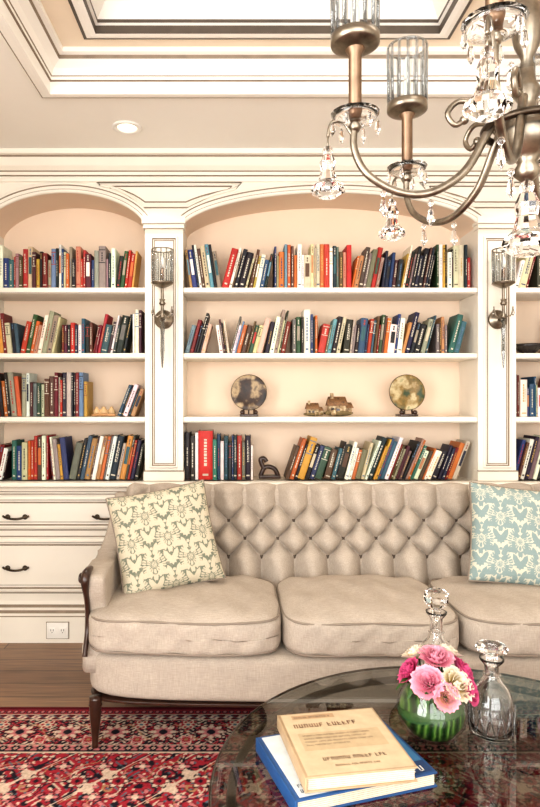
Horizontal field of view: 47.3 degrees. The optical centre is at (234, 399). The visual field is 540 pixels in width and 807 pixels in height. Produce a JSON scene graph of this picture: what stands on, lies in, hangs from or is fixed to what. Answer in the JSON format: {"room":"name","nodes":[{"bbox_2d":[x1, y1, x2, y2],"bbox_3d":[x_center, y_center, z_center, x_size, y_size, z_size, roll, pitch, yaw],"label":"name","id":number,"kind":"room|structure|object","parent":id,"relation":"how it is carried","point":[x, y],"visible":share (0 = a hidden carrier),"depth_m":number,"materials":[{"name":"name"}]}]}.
{"room":"living room","nodes":[
{"label":"living room","id":0,"kind":"room"},
{"bbox_2d":[0,643,185,706],"bbox_3d":[0.650,1.450,0.680,5.000,0.100,6.760,0,0,0],"label":"floor","id":1,"kind":"structure","parent":0,"point":[31,674],"depth_m":3.10,"materials":[{"name":"brown wood"}]},
{"bbox_2d":[0,148,539,642],"bbox_3d":[0.650,-0.015,3.717,4.780,2.829,0.465,0,0,0],"label":"built-in bookcase","id":2,"kind":"object","parent":1,"relation":"on","point":[140,200],"visible":0.55,"depth_m":3.61,"materials":[{"name":"beige paint"}]},
{"bbox_2d":[46,622,68,638],"bbox_3d":[-1.020,1.325,3.534,0.132,0.098,0.011,0,0,0],"label":"power outlet","id":3,"kind":"object","parent":2,"relation":"attached to","point":[54,630],"visible":1,"depth_m":3.53,"materials":[{"name":"white plastic"}]},
{"bbox_2d":[0,245,141,287],"bbox_3d":[-1.018,-0.792,3.733,0.881,0.262,0.185,0,0,0],"label":"books","id":4,"kind":"object","parent":2,"relation":"in","point":[77,268],"visible":0.92,"depth_m":3.65,"materials":[{"name":"multicoloured paper"}]},
{"bbox_2d":[0,434,144,479],"bbox_3d":[-0.996,0.341,3.734,0.924,0.265,0.188,0,0,0],"label":"books","id":5,"kind":"object","parent":2,"relation":"in","point":[45,457],"visible":0.99,"depth_m":3.65,"materials":[{"name":"multicoloured paper"}]},
{"bbox_2d":[0,309,144,352],"bbox_3d":[-1.006,-0.407,3.736,0.900,0.262,0.191,0,0,0],"label":"books","id":6,"kind":"object","parent":2,"relation":"in","point":[47,334],"visible":0.89,"depth_m":3.65,"materials":[{"name":"multicoloured paper"}]},
{"bbox_2d":[0,372,144,416],"bbox_3d":[-0.999,-0.033,3.732,0.926,0.264,0.184,0,0,0],"label":"books","id":7,"kind":"object","parent":2,"relation":"in","point":[64,394],"visible":1,"depth_m":3.65,"materials":[{"name":"multicoloured paper"}]},
{"bbox_2d":[91,406,115,416],"bbox_3d":[-0.780,0.069,3.686,0.143,0.060,0.098,0,0,0],"label":"ornament","id":8,"kind":"object","parent":2,"relation":"on","point":[103,411],"visible":1,"depth_m":3.67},
{"bbox_2d":[151,247,173,367],"bbox_3d":[-0.416,-0.521,3.524,0.130,0.681,0.148,0,0,0],"label":"wall sconce","id":9,"kind":"object","parent":2,"relation":"attached to","point":[163,319],"visible":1,"depth_m":3.51,"materials":[{"name":"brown metal"}]},
{"bbox_2d":[231,374,266,415],"bbox_3d":[0.084,-0.028,3.725,0.219,0.254,0.110,0,0,0],"label":"plate","id":10,"kind":"object","parent":2,"relation":"on","point":[248,392],"visible":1,"depth_m":3.72,"materials":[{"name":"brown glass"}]},
{"bbox_2d":[258,456,280,478],"bbox_3d":[0.208,0.406,3.720,0.135,0.135,0.060,0,0,0],"label":"ornament","id":11,"kind":"object","parent":2,"relation":"on","point":[261,459],"visible":1,"depth_m":3.71,"materials":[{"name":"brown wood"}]},
{"bbox_2d":[304,401,323,415],"bbox_3d":[0.475,0.051,3.718,0.120,0.095,0.077,0,0,0],"label":"figurine","id":12,"kind":"object","parent":2,"relation":"in","point":[312,409],"visible":1,"depth_m":3.70,"materials":[{"name":"ceramic"}]},
{"bbox_2d":[185,310,466,352],"bbox_3d":[0.540,-0.407,3.734,1.676,0.261,0.187,0,0,0],"label":"books","id":13,"kind":"object","parent":2,"relation":"in","point":[377,334],"visible":0.91,"depth_m":3.65,"materials":[{"name":"multicoloured paper"}]},
{"bbox_2d":[185,244,469,287],"bbox_3d":[0.550,-0.793,3.731,1.700,0.262,0.183,0,0,0],"label":"books","id":14,"kind":"object","parent":2,"relation":"in","point":[323,266],"visible":0.86,"depth_m":3.65,"materials":[{"name":"multicoloured paper"}]},
{"bbox_2d":[185,430,469,479],"bbox_3d":[0.550,0.329,3.735,1.697,0.290,0.190,0,0,0],"label":"books","id":15,"kind":"object","parent":2,"relation":"in","point":[207,457],"visible":1,"depth_m":3.65,"materials":[{"name":"multicoloured paper"}]},
{"bbox_2d":[324,393,353,415],"bbox_3d":[0.625,0.029,3.717,0.177,0.140,0.115,0,0,0],"label":"figurine","id":16,"kind":"object","parent":2,"relation":"on","point":[336,406],"visible":1,"depth_m":3.69,"materials":[{"name":"ceramic"}]},
{"bbox_2d":[389,374,424,415],"bbox_3d":[1.040,-0.028,3.725,0.219,0.254,0.110,0,0,0],"label":"plate","id":17,"kind":"object","parent":2,"relation":"on","point":[406,392],"visible":1,"depth_m":3.72,"materials":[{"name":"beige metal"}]},
{"bbox_2d":[488,247,515,367],"bbox_3d":[1.534,-0.521,3.524,0.130,0.681,0.148,0,0,0],"label":"wall sconce","id":18,"kind":"object","parent":2,"relation":"attached to","point":[497,319],"visible":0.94,"depth_m":3.51,"materials":[{"name":"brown metal"}]},
{"bbox_2d":[516,435,539,479],"bbox_3d":[2.110,0.344,3.736,0.919,0.259,0.189,0,0,0],"label":"books","id":19,"kind":"object","parent":2,"relation":"in","point":[527,447],"visible":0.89,"depth_m":3.65,"materials":[{"name":"multicoloured paper"}]},
{"bbox_2d":[516,374,539,416],"bbox_3d":[2.108,-0.031,3.734,0.914,0.259,0.188,0,0,0],"label":"books","id":20,"kind":"object","parent":2,"relation":"in","point":[527,391],"visible":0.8,"depth_m":3.65,"materials":[{"name":"multicoloured paper"}]},
{"bbox_2d":[516,255,539,287],"bbox_3d":[2.093,-0.793,3.735,0.883,0.264,0.190,0,0,0],"label":"books","id":21,"kind":"object","parent":2,"relation":"in","point":[527,269],"visible":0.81,"depth_m":3.65,"materials":[{"name":"multicoloured paper"}]},
{"bbox_2d":[516,343,539,352],"bbox_3d":[1.770,-0.306,3.720,0.180,0.060,0.180,0,0,0],"label":"ceramic bowl","id":22,"kind":"object","parent":2,"relation":"on","point":[523,347],"visible":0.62,"depth_m":3.66,"materials":[{"name":"black ceramic"}]},
{"bbox_2d":[0,707,539,806],"bbox_3d":[0.550,1.393,1.490,4.300,0.011,2.580,0,0,0],"label":"rug","id":23,"kind":"object","parent":1,"relation":"on","point":[144,756],"visible":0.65,"depth_m":2.36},
{"bbox_2d":[208,666,539,806],"bbox_3d":[0.640,1.164,1.480,1.407,0.448,1.407,0,0,0],"label":"glass coffee table","id":24,"kind":"object","parent":23,"relation":"on","point":[293,706],"visible":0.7,"depth_m":1.94,"materials":[{"name":"clear glass"}]},
{"bbox_2d":[256,719,436,806],"bbox_3d":[0.274,0.921,1.570,0.373,0.038,0.275,0,0,-17],"label":"book","id":25,"kind":"object","parent":24,"relation":"on","point":[271,750],"visible":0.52,"depth_m":1.47,"materials":[{"name":"paper"}]},
{"bbox_2d":[277,708,417,793],"bbox_3d":[0.274,0.883,1.570,0.275,0.038,0.285,0,0,-9],"label":"book","id":26,"kind":"object","parent":25,"relation":"on","point":[351,748],"visible":1,"depth_m":1.52,"materials":[{"name":"paper"}]},
{"bbox_2d":[417,587,454,677],"bbox_3d":[0.635,0.769,1.940,0.131,0.341,0.131,0,0,0],"label":"decanter","id":27,"kind":"object","parent":24,"relation":"on","point":[436,599],"visible":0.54,"depth_m":1.92,"materials":[{"name":"clear glass"}]},
{"bbox_2d":[396,643,478,744],"bbox_3d":[0.561,0.815,1.713,0.223,0.250,0.213,0,0,0],"label":"flower vase","id":28,"kind":"object","parent":24,"relation":"on","point":[431,705],"visible":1,"depth_m":1.66,"materials":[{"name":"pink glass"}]},
{"bbox_2d":[468,640,516,742],"bbox_3d":[0.722,0.810,1.730,0.128,0.258,0.128,0,0,0],"label":"decanter","id":29,"kind":"object","parent":24,"relation":"on","point":[492,719],"visible":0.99,"depth_m":1.69,"materials":[{"name":"clear glass"}]},
{"bbox_2d":[78,483,539,747],"bbox_3d":[0.545,0.914,2.814,2.348,0.978,0.901,0,0,0],"label":"tufted sofa","id":30,"kind":"object","parent":1,"relation":"on","point":[322,579],"visible":0.73,"depth_m":2.49,"materials":[{"name":"fabric"}]},
{"bbox_2d":[105,479,225,593],"bbox_3d":[-0.311,0.623,2.768,0.521,0.499,0.238,0,0,-17],"label":"throw pillow","id":31,"kind":"object","parent":30,"relation":"on","point":[165,538],"visible":0.97,"depth_m":2.71,"materials":[{"name":"fabric"}]},
{"bbox_2d":[468,481,539,585],"bbox_3d":[1.300,0.620,2.799,0.498,0.473,0.233,0,0,8],"label":"throw pillow","id":32,"kind":"object","parent":30,"relation":"on","point":[505,521],"visible":0.99,"depth_m":2.75,"materials":[{"name":"fabric"}]},
{"bbox_2d":[0,0,539,147],"bbox_3d":[0.650,-1.615,0.680,5.000,0.370,6.760,0,0,0],"label":"ceiling","id":33,"kind":"structure","parent":0,"point":[27,120],"depth_m":3.11,"materials":[{"name":"paint"}]},
{"bbox_2d":[112,120,141,134],"bbox_3d":[-0.565,-1.425,3.220,0.156,0.010,0.156,0,0,0],"label":"recessed light","id":34,"kind":"object","parent":33,"relation":"in","point":[124,126],"visible":1,"depth_m":3.22,"materials":[{"name":"white plastic"}]},
{"bbox_2d":[0,0,539,97],"bbox_3d":[0.522,-1.494,1.567,2.875,0.172,2.655,0,0,0],"label":"trim","id":35,"kind":"structure","parent":33,"relation":"attached to","point":[54,70],"depth_m":2.81,"materials":[{"name":"paint"}]},
{"bbox_2d":[68,0,472,39],"bbox_3d":[0.139,-1.647,1.607,1.589,0.185,2.135,0,0,0],"label":"skylight","id":36,"kind":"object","parent":33,"relation":"attached to","point":[96,19],"depth_m":2.59,"materials":[{"name":"paint"}]},
{"bbox_2d":[310,0,539,257],"bbox_3d":[0.617,-1.022,1.300,0.910,1.433,0.816,0,0,0],"label":"crystal chandelier","id":37,"kind":"object","parent":33,"relation":"hanging from","point":[516,133],"visible":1,"depth_m":1.29,"materials":[{"name":"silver metal"}]}
]}

